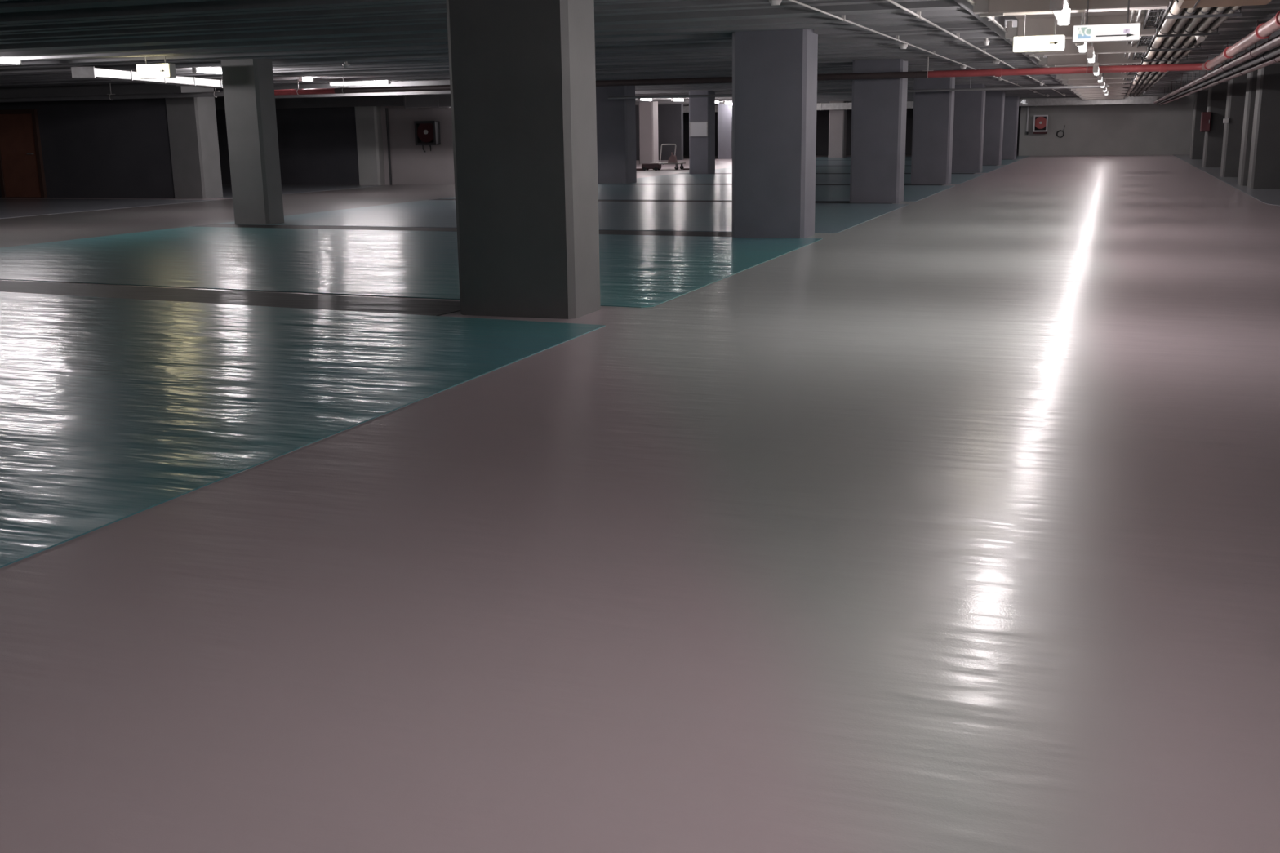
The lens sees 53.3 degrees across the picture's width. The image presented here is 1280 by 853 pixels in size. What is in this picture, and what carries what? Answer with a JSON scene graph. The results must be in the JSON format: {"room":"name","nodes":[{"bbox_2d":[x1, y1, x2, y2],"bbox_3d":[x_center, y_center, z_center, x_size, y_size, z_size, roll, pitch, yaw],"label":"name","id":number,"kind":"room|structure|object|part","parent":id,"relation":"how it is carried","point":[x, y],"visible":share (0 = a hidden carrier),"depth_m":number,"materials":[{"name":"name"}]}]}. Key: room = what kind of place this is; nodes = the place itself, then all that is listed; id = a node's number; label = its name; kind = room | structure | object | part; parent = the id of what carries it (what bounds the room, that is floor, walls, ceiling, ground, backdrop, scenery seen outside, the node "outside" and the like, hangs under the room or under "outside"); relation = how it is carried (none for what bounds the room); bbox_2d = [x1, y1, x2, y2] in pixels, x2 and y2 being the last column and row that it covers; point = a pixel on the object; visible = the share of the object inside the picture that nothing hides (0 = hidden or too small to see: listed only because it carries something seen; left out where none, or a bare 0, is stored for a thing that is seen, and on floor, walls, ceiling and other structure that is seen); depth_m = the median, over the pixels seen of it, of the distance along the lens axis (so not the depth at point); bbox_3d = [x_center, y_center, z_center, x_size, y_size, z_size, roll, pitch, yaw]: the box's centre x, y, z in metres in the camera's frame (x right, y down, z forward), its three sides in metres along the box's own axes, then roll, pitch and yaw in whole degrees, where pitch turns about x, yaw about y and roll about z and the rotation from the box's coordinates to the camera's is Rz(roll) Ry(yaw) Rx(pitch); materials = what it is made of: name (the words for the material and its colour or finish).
{"room":"parking garage","nodes":[
{"label":"parking garage","id":0,"kind":"room"},
{"bbox_2d":[0,97,174,198],"bbox_3d":[-15.706,-6.838,31.498,10.400,2.300,0.300,4,14,19],"label":"wall","id":1,"kind":"structure","parent":0,"point":[120,148],"depth_m":30.28,"materials":[{"name":"paint"}]},
{"bbox_2d":[0,109,47,197],"bbox_3d":[-15.166,-6.653,31.106,1.340,2.100,0.131,4,14,19],"label":"door","id":2,"kind":"structure","parent":1,"relation":"in","point":[22,174],"depth_m":31.09,"materials":[{"name":"brown wood"}]},
{"bbox_2d":[0,83,196,97],"bbox_3d":[-15.478,-7.997,30.570,11.300,0.370,0.520,4,14,19],"label":"trim","id":3,"kind":"structure","parent":1,"relation":"attached to","point":[122,88],"depth_m":29.28,"materials":[{"name":"grey metal"}]},
{"bbox_2d":[215,106,359,185],"bbox_3d":[-13.045,-8.259,37.768,11.050,2.150,0.300,4,14,19],"label":"wall","id":4,"kind":"structure","parent":0,"point":[317,146],"depth_m":36.28,"materials":[{"name":"paint"}]},
{"bbox_2d":[214,95,404,110],"bbox_3d":[-12.201,-9.462,36.995,13.000,0.520,0.380,4,14,19],"label":"trim","id":5,"kind":"structure","parent":4,"relation":"attached to","point":[377,100],"depth_m":35.53,"materials":[{"name":"grey metal"}]},
{"bbox_2d":[380,105,454,184],"bbox_3d":[-5.229,-8.659,37.850,2.250,2.670,5.480,4,14,19],"label":"wall","id":6,"kind":"structure","parent":0,"point":[410,164],"depth_m":35.44,"materials":[{"name":"paint"}]},
{"bbox_2d":[413,120,440,151],"bbox_3d":[-5.842,-7.981,35.092,0.640,0.844,0.280,4,14,19],"label":"hose reel","id":7,"kind":"object","parent":6,"relation":"attached to","point":[426,132],"visible":1,"depth_m":34.99,"materials":[{"name":"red metal"}]},
{"bbox_3d":[-5.888,-8.047,34.951,0.640,0.650,0.020,4,14,19],"label":"frame","id":8,"kind":"part","parent":7,"relation":"part of","materials":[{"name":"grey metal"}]},
{"bbox_2d":[0,153,1279,852],"bbox_3d":[-1.050,-4.874,27.634,41.000,0.206,84.000,4,14,19],"label":"floor","id":9,"kind":"structure","parent":0,"point":[943,518],"depth_m":4.61,"materials":[{"name":"grey concrete"}]},
{"bbox_2d":[164,86,222,198],"bbox_3d":[-10.394,-6.683,29.689,0.880,2.665,0.720,4,14,19],"label":"concrete column","id":10,"kind":"structure","parent":9,"relation":"on","point":[192,124],"depth_m":29.45,"materials":[{"name":"grey paint"}]},
{"bbox_2d":[221,58,284,224],"bbox_3d":[-6.237,-4.615,20.536,0.680,2.665,0.480,4,14,19],"label":"concrete column","id":11,"kind":"structure","parent":9,"relation":"on","point":[248,87],"depth_m":20.35,"materials":[{"name":"grey paint"}]},
{"bbox_2d":[355,106,385,185],"bbox_3d":[-7.504,-7.910,35.921,0.650,2.150,0.680,4,14,19],"label":"concrete column","id":12,"kind":"structure","parent":9,"relation":"on","point":[368,118],"depth_m":35.61,"materials":[{"name":"grey paint"}]},
{"bbox_2d":[385,107,391,185],"bbox_3d":[-7.017,-7.814,35.588,0.055,2.100,0.055,11,18,41],"label":"pipe","id":13,"kind":"object","parent":9,"relation":"on","point":[386,108],"visible":1,"depth_m":35.56,"materials":[{"name":"grey metal"}]},
{"bbox_2d":[446,0,600,319],"bbox_3d":[-0.888,-2.214,9.875,0.990,2.665,0.600,4,14,19],"label":"concrete column","id":14,"kind":"structure","parent":9,"relation":"on","point":[522,77],"depth_m":9.64,"materials":[{"name":"grey paint"}]},
{"bbox_2d":[595,85,636,183],"bbox_3d":[-0.673,-7.943,34.494,0.950,2.665,0.750,4,14,19],"label":"concrete column","id":15,"kind":"structure","parent":9,"relation":"on","point":[615,117],"depth_m":34.18,"materials":[{"name":"grey paint"}]},
{"bbox_2d":[638,101,658,164],"bbox_3d":[0.363,-12.417,53.667,0.640,2.665,0.700,4,14,19],"label":"concrete column","id":16,"kind":"structure","parent":9,"relation":"on","point":[647,110],"depth_m":53.40,"materials":[{"name":"paint"}]},
{"bbox_2d":[635,162,664,170],"bbox_3d":[0.351,-9.265,45.426,1.089,0.260,0.480,2,13,14],"label":"machine","id":17,"kind":"object","parent":9,"relation":"on","point":[645,166],"visible":0.96,"depth_m":45.24,"materials":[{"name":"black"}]},
{"bbox_2d":[652,143,685,169],"bbox_3d":[1.003,-9.724,45.940,1.150,0.901,0.622,6,15,26],"label":"trolley","id":18,"kind":"object","parent":9,"relation":"on","point":[682,166],"visible":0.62,"depth_m":46.00,"materials":[{"name":"grey metal"}]},
{"bbox_3d":[1.010,-9.909,46.213,0.674,0.664,0.064,6,15,26],"label":"handle","id":19,"kind":"part","parent":18,"relation":"part of","materials":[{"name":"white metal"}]},
{"bbox_2d":[667,152,677,162],"bbox_3d":[1.169,-9.670,45.807,0.300,0.366,0.220,4,14,19],"label":"sack","id":20,"kind":"object","parent":18,"relation":"on","point":[673,158],"visible":1,"depth_m":45.74,"materials":[{"name":"red fabric"}]},
{"bbox_2d":[688,90,715,173],"bbox_3d":[1.992,-9.466,40.875,0.680,2.665,0.700,4,14,19],"label":"concrete column","id":21,"kind":"structure","parent":9,"relation":"on","point":[701,148],"depth_m":40.64,"materials":[{"name":"grey paint"}]},
{"bbox_2d":[689,121,707,136],"bbox_3d":[1.863,-9.454,40.512,0.600,0.450,0.036,4,14,19],"label":"sign","id":22,"kind":"object","parent":21,"relation":"attached to","point":[696,128],"visible":1,"depth_m":40.49,"materials":[{"name":"white"}]},
{"bbox_2d":[717,103,732,159],"bbox_3d":[4.106,-14.164,60.934,0.660,2.670,0.500,4,14,19],"label":"wall pier","id":23,"kind":"object","parent":9,"relation":"on","point":[724,110],"visible":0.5,"depth_m":60.71,"materials":[{"name":"grey paint"}]},
{"bbox_2d":[732,28,817,238],"bbox_3d":[1.758,-3.829,16.651,0.970,2.665,0.720,4,14,19],"label":"concrete column","id":24,"kind":"structure","parent":9,"relation":"on","point":[775,72],"depth_m":16.34,"materials":[{"name":"grey paint"}]},
{"bbox_2d":[828,101,847,157],"bbox_3d":[9.342,-14.072,60.219,0.720,2.665,0.700,4,14,19],"label":"concrete column","id":25,"kind":"structure","parent":9,"relation":"on","point":[837,117],"depth_m":59.96,"materials":[{"name":"paint"}]},
{"bbox_2d":[849,58,908,203],"bbox_3d":[4.487,-5.567,23.956,0.920,2.665,0.720,4,14,19],"label":"concrete column","id":26,"kind":"structure","parent":9,"relation":"on","point":[879,106],"depth_m":23.65,"materials":[{"name":"grey paint"}]},
{"bbox_2d":[911,76,955,184],"bbox_3d":[7.177,-7.297,31.223,0.900,2.665,0.720,4,14,19],"label":"concrete column","id":27,"kind":"structure","parent":9,"relation":"on","point":[933,111],"depth_m":30.92,"materials":[{"name":"grey paint"}]},
{"bbox_2d":[951,84,986,173],"bbox_3d":[9.939,-9.053,38.600,0.880,2.665,0.720,4,14,19],"label":"concrete column","id":28,"kind":"structure","parent":9,"relation":"on","point":[969,105],"depth_m":38.29,"materials":[{"name":"grey paint"}]},
{"bbox_2d":[982,91,1004,164],"bbox_3d":[12.566,-10.755,45.755,0.880,2.665,0.720,4,14,19],"label":"concrete column","id":29,"kind":"structure","parent":9,"relation":"on","point":[994,100],"depth_m":45.41,"materials":[{"name":"grey paint"}]},
{"bbox_2d":[1001,95,1019,159],"bbox_3d":[15.225,-12.473,52.971,0.880,2.665,0.720,4,14,19],"label":"concrete column","id":30,"kind":"structure","parent":9,"relation":"on","point":[1011,106],"depth_m":52.61,"materials":[{"name":"grey paint"}]},
{"bbox_2d":[1189,89,1208,159],"bbox_3d":[21.730,-11.620,48.899,0.960,2.665,0.900,4,14,19],"label":"concrete column","id":31,"kind":"structure","parent":9,"relation":"on","point":[1200,104],"depth_m":48.65,"materials":[{"name":"grey paint"}]},
{"bbox_2d":[1201,82,1227,167],"bbox_3d":[18.351,-9.538,40.157,0.930,2.665,0.900,4,14,19],"label":"concrete column","id":32,"kind":"structure","parent":9,"relation":"on","point":[1217,94],"depth_m":39.85,"materials":[{"name":"grey paint"}]},
{"bbox_2d":[1200,111,1211,131],"bbox_3d":[17.650,-9.505,39.759,0.280,0.600,0.297,4,14,19],"label":"cabinet","id":33,"kind":"object","parent":32,"relation":"attached to","point":[1206,117],"visible":1,"depth_m":39.65,"materials":[{"name":"red metal"}]},
{"bbox_2d":[1219,73,1247,177],"bbox_3d":[15.584,-7.775,32.751,0.980,2.665,0.900,4,14,19],"label":"concrete column","id":34,"kind":"structure","parent":9,"relation":"on","point":[1236,92],"depth_m":32.50,"materials":[{"name":"grey paint"}]},
{"bbox_2d":[1222,118,1229,123],"bbox_3d":[14.924,-7.785,32.447,0.140,0.120,0.080,4,14,19],"label":"switch box","id":35,"kind":"object","parent":34,"relation":"attached to","point":[1225,120],"visible":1,"depth_m":32.42,"materials":[{"name":"white"}]},
{"bbox_2d":[1237,69,1257,186],"bbox_3d":[13.935,-6.695,28.210,1.020,2.665,0.800,4,14,19],"label":"concrete column","id":36,"kind":"structure","parent":9,"relation":"on","point":[1251,80],"depth_m":28.10,"materials":[{"name":"grey paint"}]},
{"bbox_2d":[1247,63,1279,188],"bbox_3d":[13.507,-6.393,26.938,0.940,2.665,0.850,4,14,19],"label":"concrete column","id":37,"kind":"structure","parent":9,"relation":"on","point":[1264,172],"depth_m":26.71,"materials":[{"name":"grey paint"}]},
{"bbox_2d":[0,0,1279,106],"bbox_3d":[-1.089,-7.535,27.015,41.000,0.470,84.000,4,14,19],"label":"ceiling","id":38,"kind":"structure","parent":0,"point":[380,40],"depth_m":16.27,"materials":[{"name":"concrete"}]},
{"bbox_2d":[0,57,21,64],"bbox_3d":[-9.736,-5.440,18.751,0.080,0.160,1.550,4,14,19],"label":"lamp","id":39,"kind":"object","parent":38,"relation":"hanging from","point":[2,60],"visible":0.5,"depth_m":19.26,"materials":[{"name":"white plastic"}]},
{"bbox_2d":[71,66,222,88],"bbox_3d":[-9.118,-6.599,23.966,0.391,0.282,5.590,0,13,4],"label":"lamp","id":40,"kind":"object","parent":38,"relation":"hanging from","point":[91,72],"visible":0.8,"depth_m":22.73,"materials":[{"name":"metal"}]},
{"bbox_2d":[136,55,176,78],"bbox_3d":[-7.468,-5.570,19.653,0.610,0.380,0.175,4,14,19],"label":"sign","id":41,"kind":"object","parent":38,"relation":"hanging from","point":[166,70],"visible":0.88,"depth_m":19.59,"materials":[{"name":"white plastic"}]},
{"bbox_2d":[191,67,222,74],"bbox_3d":[-7.693,-6.554,23.411,0.080,0.160,1.550,4,14,19],"label":"lamp","id":42,"kind":"object","parent":38,"relation":"hanging from","point":[193,69],"visible":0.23,"depth_m":23.00,"materials":[{"name":"white plastic"}]},
{"bbox_2d":[298,76,313,81],"bbox_3d":[-7.068,-7.390,26.968,0.080,0.160,0.450,4,14,19],"label":"lamp","id":43,"kind":"object","parent":38,"relation":"hanging from","point":[300,78],"visible":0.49,"depth_m":26.93,"materials":[{"name":"white plastic"}]},
{"bbox_2d":[342,61,350,67],"bbox_3d":[-4.830,-6.001,20.942,0.119,0.200,0.119,4,14,19],"label":"smoke detector","id":44,"kind":"object","parent":38,"relation":"attached to","point":[346,64],"visible":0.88,"depth_m":20.93,"materials":[{"name":"grey plastic"}]},
{"bbox_2d":[328,80,391,85],"bbox_3d":[-6.456,-7.950,29.340,1.650,0.160,0.080,5,14,22],"label":"lamp","id":45,"kind":"object","parent":38,"relation":"hanging from","point":[388,82],"visible":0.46,"depth_m":29.29,"materials":[{"name":"white plastic"}]},
{"bbox_2d":[273,80,450,98],"bbox_3d":[-6.531,-8.095,30.453,6.400,0.380,0.350,4,14,19],"label":"light fixture","id":46,"kind":"structure","parent":38,"relation":"attached to","point":[433,82],"depth_m":30.28,"materials":[{"name":"white plastic"}]},
{"bbox_2d":[403,93,451,108],"bbox_3d":[-4.716,-8.781,33.797,3.200,0.610,0.640,4,14,19],"label":"air duct","id":47,"kind":"object","parent":38,"relation":"hanging from","point":[440,100],"visible":0.2,"depth_m":33.86,"materials":[{"name":"grey metal"}]},
{"bbox_2d":[0,10,1279,102],"bbox_3d":[-9.011,-4.422,14.995,30.496,0.462,24.072,4,14,19],"label":"pipe","id":48,"kind":"object","parent":38,"relation":"hanging from","point":[1264,30],"visible":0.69,"depth_m":22.70,"materials":[{"name":"red metal"}]},
{"bbox_3d":[5.063,-6.354,22.398,0.180,0.453,0.135,4,14,19],"label":"hanger rod","id":49,"kind":"part","parent":48,"relation":"part of","materials":[{"name":"grey metal"}]},
{"bbox_2d":[638,97,652,101],"bbox_3d":[0.197,-12.171,47.177,0.080,0.210,1.350,4,14,19],"label":"lamp","id":50,"kind":"object","parent":38,"relation":"hanging from","point":[649,99],"visible":0.39,"depth_m":47.26,"materials":[{"name":"white plastic"}]},
{"bbox_2d":[671,97,684,101],"bbox_3d":[1.438,-12.568,48.808,0.080,0.210,1.350,4,14,19],"label":"lamp","id":51,"kind":"object","parent":38,"relation":"hanging from","point":[672,99],"visible":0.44,"depth_m":48.64,"materials":[{"name":"white plastic"}]},
{"bbox_2d":[723,101,732,104],"bbox_3d":[3.900,-14.351,56.322,0.080,0.210,1.350,4,14,19],"label":"lamp","id":52,"kind":"object","parent":38,"relation":"hanging from","point":[724,102],"visible":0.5,"depth_m":56.11,"materials":[{"name":"white plastic"}]},
{"bbox_2d":[768,0,782,5],"bbox_3d":[1.207,-3.859,11.352,0.119,0.200,0.119,4,14,19],"label":"smoke detector","id":53,"kind":"object","parent":38,"relation":"attached to","point":[773,2],"visible":1,"depth_m":11.33,"materials":[{"name":"white plastic"}]},
{"bbox_2d":[608,76,1109,99],"bbox_3d":[4.794,-8.131,30.159,11.900,0.500,0.059,4,14,19],"label":"conduit","id":54,"kind":"object","parent":38,"relation":"hanging from","point":[1087,86],"visible":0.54,"depth_m":29.49,"materials":[{"name":"grey metal"}]},
{"bbox_2d":[899,40,907,48],"bbox_3d":[3.738,-5.460,18.075,0.119,0.200,0.119,4,14,19],"label":"smoke detector","id":55,"kind":"object","parent":38,"relation":"attached to","point":[903,46],"visible":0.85,"depth_m":18.05,"materials":[{"name":"white plastic"}]},
{"bbox_2d":[788,0,1046,96],"bbox_3d":[8.254,-8.311,29.928,0.035,0.144,52.001,4,14,20],"label":"conduit","id":56,"kind":"object","parent":38,"relation":"attached to","point":[842,18],"visible":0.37,"depth_m":15.73,"materials":[{"name":"grey metal"}]},
{"bbox_2d":[683,92,1156,112],"bbox_3d":[11.038,-14.876,58.745,23.750,0.490,0.540,4,14,19],"label":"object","id":57,"kind":"object","parent":38,"relation":"hanging from","point":[1132,100],"visible":0.33,"depth_m":55.90,"materials":[{"name":"metal"}]},
{"bbox_2d":[960,63,966,69],"bbox_3d":[6.301,-7.068,24.829,0.119,0.200,0.119,4,14,19],"label":"smoke detector","id":58,"kind":"object","parent":38,"relation":"attached to","point":[963,67],"visible":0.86,"depth_m":24.80,"materials":[{"name":"white plastic"}]},
{"bbox_2d":[886,0,1066,96],"bbox_3d":[8.974,-8.261,29.674,0.042,0.146,52.000,4,14,20],"label":"conduit","id":59,"kind":"object","parent":38,"relation":"attached to","point":[917,15],"visible":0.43,"depth_m":16.05,"materials":[{"name":"grey metal"}]},
{"bbox_2d":[983,37,989,44],"bbox_3d":[4.762,-5.342,17.506,0.084,0.200,0.084,4,14,19],"label":"smoke detector","id":60,"kind":"object","parent":38,"relation":"attached to","point":[986,42],"visible":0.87,"depth_m":17.49,"materials":[{"name":"white plastic"}]},
{"bbox_2d":[992,59,999,64],"bbox_3d":[6.447,-6.653,23.038,0.131,0.200,0.131,4,14,19],"label":"smoke detector","id":61,"kind":"object","parent":38,"relation":"attached to","point":[996,61],"visible":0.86,"depth_m":23.01,"materials":[{"name":"white plastic"}]},
{"bbox_2d":[966,0,1078,93],"bbox_3d":[9.628,-8.202,29.446,0.061,0.177,52.000,4,14,20],"label":"conduit","id":62,"kind":"object","parent":38,"relation":"attached to","point":[972,2],"visible":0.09,"depth_m":14.62,"materials":[{"name":"grey metal"}]},
{"bbox_2d":[1012,14,1065,53],"bbox_3d":[3.807,-3.875,12.131,0.470,0.595,0.105,4,14,19],"label":"sign","id":63,"kind":"object","parent":38,"relation":"hanging from","point":[1036,43],"visible":0.91,"depth_m":12.14,"materials":[{"name":"white plastic"}]},
{"bbox_3d":[3.676,-3.959,12.168,0.015,0.445,0.015,-1,13,-2],"label":"hanger rod","id":64,"kind":"part","parent":63,"relation":"part of","materials":[{"name":"grey metal"}]},
{"bbox_3d":[3.941,-3.941,12.074,0.015,0.445,0.015,11,18,41],"label":"hanger rod","id":65,"kind":"part","parent":63,"relation":"part of","materials":[{"name":"grey metal"}]},
{"bbox_2d":[1048,0,1071,26],"bbox_3d":[2.701,-2.923,8.137,0.080,0.610,1.300,4,14,19],"label":"lamp","id":66,"kind":"object","parent":38,"relation":"hanging from","point":[1061,9],"visible":1,"depth_m":8.06,"materials":[{"name":"white plastic"}]},
{"bbox_2d":[1063,0,1069,8],"bbox_3d":[2.704,-2.743,8.179,0.060,0.060,1.250,4,14,19],"label":"ceiling light","id":67,"kind":"object","parent":38,"relation":"attached to","point":[1066,2],"depth_m":8.51,"materials":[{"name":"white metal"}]},
{"bbox_2d":[1075,42,1087,52],"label":"lamp","id":68,"kind":"object","parent":38,"relation":"hanging from","point":[1082,47],"depth_m":12.69,"materials":[{"name":"white plastic"}]},
{"bbox_2d":[1080,12,1085,24],"label":"bracket","id":69,"kind":"object","parent":38,"relation":"hanging from","point":[1082,12],"depth_m":12.22,"materials":[{"name":"grey metal"}]},
{"bbox_3d":[4.729,-4.527,13.604,1.580,0.020,3.580,4,14,19],"label":"coffer panel","id":70,"kind":"part","parent":38,"relation":"part of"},
{"bbox_2d":[1086,42,1094,62],"bbox_3d":[5.827,-4.965,16.436,0.080,0.480,1.300,4,14,19],"label":"lamp","id":71,"kind":"object","parent":38,"relation":"hanging from","point":[1091,52],"visible":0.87,"depth_m":15.89,"materials":[{"name":"white plastic"}]},
{"bbox_2d":[1093,53,1099,75],"bbox_3d":[7.211,-5.825,20.112,0.080,0.510,1.300,4,14,19],"label":"lamp","id":72,"kind":"object","parent":38,"relation":"hanging from","point":[1095,67],"visible":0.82,"depth_m":19.58,"materials":[{"name":"white plastic"}]},
{"bbox_2d":[1097,64,1102,82],"bbox_3d":[8.568,-6.682,23.710,0.080,0.510,1.300,4,14,19],"label":"lamp","id":73,"kind":"object","parent":38,"relation":"hanging from","point":[1100,77],"visible":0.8,"depth_m":23.17,"materials":[{"name":"white plastic"}]},
{"bbox_2d":[1100,72,1104,88],"bbox_3d":[9.925,-7.538,27.309,0.080,0.510,1.300,4,14,19],"label":"lamp","id":74,"kind":"object","parent":38,"relation":"hanging from","point":[1102,84],"visible":0.79,"depth_m":26.77,"materials":[{"name":"white plastic"}]},
{"bbox_2d":[1102,78,1106,91],"bbox_3d":[11.281,-8.395,30.907,0.080,0.510,1.300,4,14,19],"label":"lamp","id":75,"kind":"object","parent":38,"relation":"hanging from","point":[1104,89],"visible":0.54,"depth_m":30.37,"materials":[{"name":"white plastic"}]},
{"bbox_2d":[1071,0,1141,43],"bbox_3d":[4.075,-3.650,11.100,0.560,0.575,0.109,4,14,19],"label":"hanging sign","id":76,"kind":"object","parent":38,"relation":"hanging from","point":[1120,32],"visible":1,"depth_m":11.11,"materials":[{"name":"white plastic"}]},
{"bbox_3d":[3.919,-3.736,11.148,0.015,0.425,0.015,-1,13,-2],"label":"hanger rod","id":77,"kind":"part","parent":76,"relation":"part of","materials":[{"name":"grey metal"}]},
{"bbox_3d":[4.235,-3.714,11.036,0.015,0.425,0.015,11,18,41],"label":"hanger rod","id":78,"kind":"part","parent":76,"relation":"part of","materials":[{"name":"grey metal"}]},
{"bbox_2d":[1121,9,1133,73],"bbox_3d":[11.128,-8.232,29.429,0.061,0.153,51.000,4,14,19],"label":"conduit","id":79,"kind":"object","parent":38,"relation":"attached to","point":[1131,11],"visible":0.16,"depth_m":14.14,"materials":[{"name":"grey metal"}]},
{"bbox_2d":[1120,9,1142,88],"bbox_3d":[11.194,-8.211,29.410,0.045,0.187,51.000,4,14,20],"label":"conduit","id":80,"kind":"object","parent":38,"relation":"attached to","point":[1138,11],"visible":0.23,"depth_m":14.12,"materials":[{"name":"grey metal"}]},
{"bbox_2d":[1122,0,1172,95],"bbox_3d":[11.331,-8.196,29.363,0.172,0.200,51.000,4,14,19],"label":"cable tray","id":81,"kind":"object","parent":38,"relation":"hanging from","point":[1158,15],"visible":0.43,"depth_m":14.85,"materials":[{"name":"grey metal"}]},
{"bbox_2d":[1125,0,1183,97],"bbox_3d":[12.389,-8.744,31.736,0.135,0.238,45.700,4,14,19],"label":"insulated pipe","id":82,"kind":"object","parent":38,"relation":"hanging from","point":[1165,28],"visible":0.77,"depth_m":15.72,"materials":[{"name":"grey metal"}]},
{"bbox_2d":[1129,7,1197,97],"bbox_3d":[12.515,-8.740,31.690,0.115,0.228,45.700,4,14,19],"label":"insulated pipe","id":83,"kind":"object","parent":38,"relation":"hanging from","point":[1177,27],"visible":0.65,"depth_m":16.77,"materials":[{"name":"grey metal"}]},
{"bbox_2d":[1143,46,1188,62],"bbox_3d":[8.899,-6.316,21.561,0.700,0.258,0.050,4,14,19],"label":"bracket","id":84,"kind":"object","parent":38,"relation":"attached to","point":[1186,59],"visible":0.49,"depth_m":21.56,"materials":[{"name":"grey metal"}]},
{"bbox_2d":[1133,6,1213,96],"bbox_3d":[12.643,-8.732,31.645,0.115,0.228,45.700,4,14,19],"label":"insulated pipe","id":85,"kind":"object","parent":38,"relation":"hanging from","point":[1193,23],"visible":0.76,"depth_m":16.60,"materials":[{"name":"grey metal"}]},
{"bbox_2d":[1148,43,1201,51],"bbox_3d":[7.713,-5.553,18.357,0.700,0.258,0.050,4,14,19],"label":"bracket","id":86,"kind":"object","parent":38,"relation":"attached to","point":[1199,47],"visible":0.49,"depth_m":18.36,"materials":[{"name":"grey metal"}]},
{"bbox_2d":[1136,6,1227,96],"bbox_3d":[12.780,-8.680,31.607,0.136,0.314,45.700,4,14,19],"label":"insulated pipe","id":87,"kind":"object","parent":38,"relation":"hanging from","point":[1206,22],"visible":0.68,"depth_m":15.69,"materials":[{"name":"grey metal"}]},
{"bbox_2d":[1155,20,1219,36],"bbox_3d":[6.596,-4.835,15.336,0.700,0.258,0.050,4,14,19],"label":"bracket","id":88,"kind":"object","parent":38,"relation":"attached to","point":[1216,33],"visible":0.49,"depth_m":15.34,"materials":[{"name":"grey metal"}]},
{"bbox_2d":[1144,5,1240,92],"bbox_3d":[11.537,-7.848,27.895,0.095,0.218,37.700,4,14,19],"label":"insulated pipe","id":89,"kind":"object","parent":38,"relation":"hanging from","point":[1213,26],"visible":0.61,"depth_m":15.57,"materials":[{"name":"grey metal"}]},
{"bbox_2d":[1165,5,1242,18],"bbox_3d":[5.596,-4.192,12.636,0.700,0.258,0.050,4,14,19],"label":"bracket","id":90,"kind":"object","parent":38,"relation":"attached to","point":[1239,14],"visible":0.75,"depth_m":12.64,"materials":[{"name":"grey metal"}]},
{"bbox_2d":[1153,20,1279,103],"bbox_3d":[12.321,-7.854,28.532,0.115,0.518,52.000,4,14,20],"label":"pipe","id":91,"kind":"object","parent":38,"relation":"hanging from","point":[1274,42],"visible":0.84,"depth_m":17.81,"materials":[{"name":"grey metal"}]},
{"bbox_2d":[1156,36,1279,104],"bbox_3d":[12.441,-7.831,28.493,0.125,0.548,52.000,4,14,19],"label":"pipe","id":92,"kind":"object","parent":38,"relation":"hanging from","point":[1267,55],"visible":0.76,"depth_m":19.26,"materials":[{"name":"grey metal"}]},
{"bbox_2d":[1160,44,1279,105],"bbox_3d":[12.555,-7.804,28.457,0.110,0.588,52.000,4,14,19],"label":"pipe","id":93,"kind":"object","parent":38,"relation":"hanging from","point":[1276,59],"visible":0.8,"depth_m":20.26,"materials":[{"name":"grey metal"}]},
{"bbox_2d":[1177,0,1271,8],"bbox_3d":[4.779,-3.615,10.361,0.690,0.329,0.792,4,14,19],"label":"air duct","id":94,"kind":"object","parent":38,"relation":"hanging from","point":[1182,3],"visible":1,"depth_m":10.46,"materials":[{"name":"grey metal"}]},
{"bbox_2d":[1175,53,1279,96],"bbox_3d":[12.678,-7.835,28.404,0.076,0.508,52.000,4,14,19],"label":"pipe","id":95,"kind":"object","parent":38,"relation":"hanging from","point":[1279,54],"visible":0.09,"depth_m":26.09,"materials":[{"name":"grey"}]},
{"bbox_2d":[635,103,683,159],"bbox_3d":[-3.605,-14.301,62.007,11.900,2.670,0.300,4,14,19],"label":"wall","id":96,"kind":"structure","parent":0,"point":[670,117],"depth_m":60.11,"materials":[{"name":"paint"}]},
{"bbox_2d":[683,106,1021,155],"bbox_3d":[6.298,-15.671,67.275,27.050,2.670,0.250,4,14,19],"label":"wall","id":97,"kind":"structure","parent":0,"point":[822,116],"depth_m":65.95,"materials":[{"name":"paint"}]},
{"bbox_2d":[1018,93,1194,155],"bbox_3d":[24.026,-13.364,56.238,13.950,2.670,0.250,4,14,19],"label":"wall","id":98,"kind":"structure","parent":0,"point":[1130,129],"depth_m":57.19,"materials":[{"name":"grey paint"}]},
{"bbox_2d":[1025,106,1029,134],"bbox_3d":[17.708,-13.980,58.227,0.109,1.250,0.109,4,14,19],"label":"pipe","id":99,"kind":"object","parent":98,"relation":"attached to","point":[1027,131],"visible":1,"depth_m":58.21,"materials":[{"name":"white metal"}]},
{"bbox_2d":[1032,115,1048,133],"bbox_3d":[18.235,-13.754,58.015,0.620,0.830,0.250,4,14,19],"label":"cabinet","id":100,"kind":"object","parent":98,"relation":"attached to","point":[1040,122],"visible":1,"depth_m":57.96,"materials":[{"name":"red metal"}]},
{"bbox_2d":[1056,124,1065,137],"bbox_3d":[19.099,-13.403,57.871,0.354,0.554,0.080,4,14,19],"label":"cable loop","id":101,"kind":"object","parent":98,"relation":"hanging from","point":[1064,125],"visible":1,"depth_m":57.85,"materials":[{"name":"grey"}]}
]}

